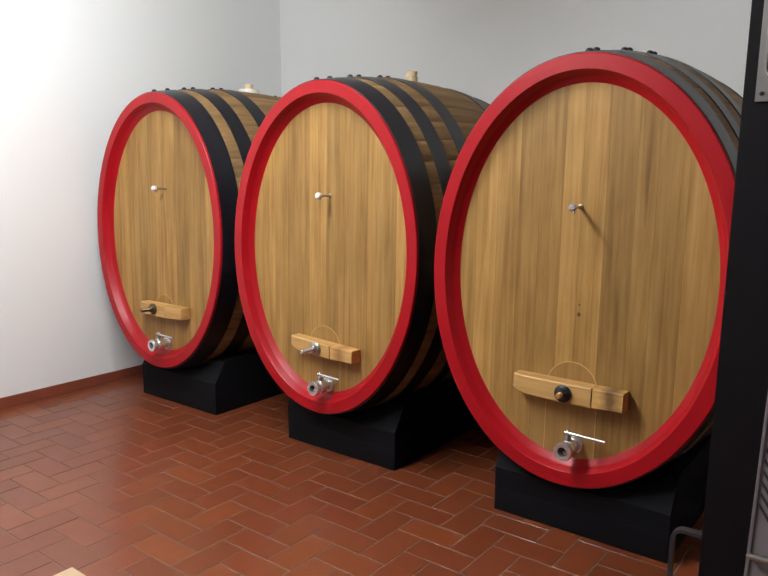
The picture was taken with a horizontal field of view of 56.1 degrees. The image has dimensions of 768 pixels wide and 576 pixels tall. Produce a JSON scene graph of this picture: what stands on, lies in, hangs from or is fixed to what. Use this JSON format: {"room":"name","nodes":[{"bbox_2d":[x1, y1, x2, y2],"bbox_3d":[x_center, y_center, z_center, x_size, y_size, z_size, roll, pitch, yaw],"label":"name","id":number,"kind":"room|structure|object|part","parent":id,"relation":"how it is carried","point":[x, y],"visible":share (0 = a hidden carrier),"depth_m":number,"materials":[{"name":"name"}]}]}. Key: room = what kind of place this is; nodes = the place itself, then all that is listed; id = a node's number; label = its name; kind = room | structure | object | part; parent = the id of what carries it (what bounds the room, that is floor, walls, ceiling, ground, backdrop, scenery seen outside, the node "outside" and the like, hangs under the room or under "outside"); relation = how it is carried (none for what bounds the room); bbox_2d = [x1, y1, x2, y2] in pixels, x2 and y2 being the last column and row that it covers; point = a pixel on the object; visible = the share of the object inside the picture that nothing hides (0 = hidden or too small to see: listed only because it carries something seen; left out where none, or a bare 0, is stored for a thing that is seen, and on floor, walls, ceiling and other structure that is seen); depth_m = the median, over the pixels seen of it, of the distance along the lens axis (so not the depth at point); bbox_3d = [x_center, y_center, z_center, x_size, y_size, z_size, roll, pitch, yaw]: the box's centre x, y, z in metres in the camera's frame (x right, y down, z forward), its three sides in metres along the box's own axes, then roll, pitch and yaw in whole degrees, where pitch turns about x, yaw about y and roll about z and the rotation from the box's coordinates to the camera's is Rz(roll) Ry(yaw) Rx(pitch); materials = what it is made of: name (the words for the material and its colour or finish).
{"room":"wine cellar","nodes":[
{"label":"wine cellar","id":0,"kind":"room"},
{"bbox_2d":[0,0,280,397],"bbox_3d":[-3.717,-0.534,2.760,0.120,3.170,9.380,7,11,37],"label":"wall","id":1,"kind":"structure","parent":0,"point":[69,69],"depth_m":4.82,"materials":[{"name":"white paint"}]},
{"bbox_2d":[0,365,142,408],"bbox_3d":[-3.674,0.984,2.965,0.011,0.069,9.140,7,11,37],"label":"baseboard","id":2,"kind":"structure","parent":1,"relation":"attached to","point":[37,394],"depth_m":4.92,"materials":[{"name":"tile"}]},
{"bbox_2d":[0,374,703,575],"bbox_3d":[-0.186,1.488,0.339,8.800,0.051,9.140,7,11,37],"label":"floor","id":3,"kind":"structure","parent":0,"point":[114,478],"depth_m":3.27,"materials":[{"name":"tile"}]},
{"bbox_2d":[53,567,85,575],"bbox_3d":[-0.972,1.066,2.145,0.420,0.200,0.340,7,11,37],"label":"cardboard box","id":4,"kind":"object","parent":3,"relation":"on","point":[71,571],"visible":1,"depth_m":2.35,"materials":[{"name":"beige cardboard"}]},
{"bbox_2d":[142,350,284,414],"bbox_3d":[-0.910,0.501,5.228,0.758,0.335,1.420,7,11,37],"label":"cradle","id":5,"kind":"object","parent":3,"relation":"on","point":[222,384],"visible":0.58,"depth_m":4.62,"materials":[{"name":"black paint"}]},
{"bbox_2d":[97,84,281,367],"bbox_3d":[-0.987,-0.447,5.081,1.337,1.963,1.748,7,10,37],"label":"wine barrel","id":6,"kind":"object","parent":5,"relation":"on","point":[173,163],"visible":0.58,"depth_m":4.48,"materials":[{"name":"brown wood"}]},
{"bbox_2d":[151,186,166,192],"bbox_3d":[-1.388,-0.609,4.440,0.033,0.044,0.100,7,11,37],"label":"tap","id":7,"kind":"object","parent":6,"relation":"on","point":[164,188],"depth_m":4.44,"materials":[{"name":"metal"}]},
{"bbox_3d":[-1.377,0.301,4.525,0.164,0.017,0.015,7,10,37],"label":"valve lever","id":8,"kind":"part","parent":6,"relation":"part of","materials":[{"name":"metal"}]},
{"bbox_2d":[288,380,478,470],"bbox_3d":[0.187,0.639,4.412,0.754,0.335,1.420,7,11,37],"label":"cradle","id":9,"kind":"object","parent":3,"relation":"on","point":[391,435],"visible":0.53,"depth_m":3.83,"materials":[{"name":"black paint"}]},
{"bbox_2d":[235,71,489,414],"bbox_3d":[0.104,-0.292,4.250,1.327,1.956,1.764,7,11,37],"label":"wine barrel","id":10,"kind":"object","parent":9,"relation":"on","point":[344,181],"visible":0.73,"depth_m":3.66,"materials":[{"name":"brown wood"}]},
{"bbox_3d":[-0.334,0.466,3.750,0.032,0.056,0.032,7,11,37],"label":"valve stem","id":11,"kind":"part","parent":10,"relation":"part of","materials":[{"name":"metal"}]},
{"bbox_2d":[315,192,331,200],"bbox_3d":[-0.306,-0.460,3.626,0.033,0.044,0.100,7,11,37],"label":"tap","id":12,"kind":"object","parent":10,"relation":"on","point":[327,196],"depth_m":3.65,"materials":[{"name":"metal"}]},
{"bbox_3d":[-0.286,0.457,3.705,0.149,0.017,0.015,7,11,37],"label":"valve lever","id":13,"kind":"part","parent":10,"relation":"part of","materials":[{"name":"metal"}]},
{"bbox_2d":[494,432,711,563],"bbox_3d":[1.232,0.783,3.560,0.759,0.335,1.420,7,11,37],"label":"cradle","id":14,"kind":"object","parent":3,"relation":"on","point":[640,516],"visible":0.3,"depth_m":2.96,"materials":[{"name":"black paint"}]},
{"bbox_2d":[434,47,742,488],"bbox_3d":[1.192,-0.120,3.466,1.348,1.919,1.712,7,10,36],"label":"wine barrel","id":15,"kind":"object","parent":14,"relation":"on","point":[584,227],"visible":0.9,"depth_m":2.86,"materials":[{"name":"brown wood"}]},
{"bbox_3d":[0.748,0.606,2.933,0.032,0.056,0.032,7,10,36],"label":"valve stem","id":16,"kind":"part","parent":15,"relation":"part of","materials":[{"name":"metal"}]},
{"bbox_2d":[568,203,583,213],"bbox_3d":[0.755,-0.311,2.825,0.033,0.044,0.100,7,11,37],"label":"tap","id":17,"kind":"object","parent":15,"relation":"on","point":[576,208],"depth_m":2.84,"materials":[{"name":"metal"}]},
{"bbox_3d":[0.804,0.598,2.883,0.169,0.017,0.015,7,10,36],"label":"valve lever","id":18,"kind":"part","parent":15,"relation":"part of","materials":[{"name":"metal"}]},
{"bbox_2d":[667,526,701,575],"bbox_3d":[0.980,0.959,2.323,0.123,0.378,0.030,7,11,37],"label":"pipe","id":19,"kind":"object","parent":3,"relation":"on","point":[684,530],"visible":0.62,"depth_m":2.32,"materials":[{"name":"grey metal"}]},
{"bbox_2d":[698,0,767,575],"bbox_3d":[1.128,0.266,1.444,0.747,2.020,0.588,8,12,37],"label":"post","id":20,"kind":"object","parent":3,"relation":"on","point":[741,391],"visible":1,"depth_m":1.39,"materials":[{"name":"black metal"}]},
{"bbox_3d":[0.752,-0.470,1.254,0.168,0.276,0.005,8,12,37],"label":"plate","id":21,"kind":"part","parent":20,"relation":"part of","materials":[{"name":"grey metal"}]},
{"bbox_2d":[744,393,767,575],"bbox_3d":[0.835,0.765,1.217,0.460,1.109,0.256,7,11,37],"label":"panel","id":22,"kind":"object","parent":3,"relation":"on","point":[756,564],"visible":1,"depth_m":1.35,"materials":[{"name":"grey metal"}]},
{"bbox_2d":[280,0,751,103],"bbox_3d":[2.639,-0.650,3.717,8.800,3.170,0.120,7,11,37],"label":"wall","id":23,"kind":"structure","parent":0,"point":[477,49],"depth_m":4.98,"materials":[{"name":"white paint"}]}
]}

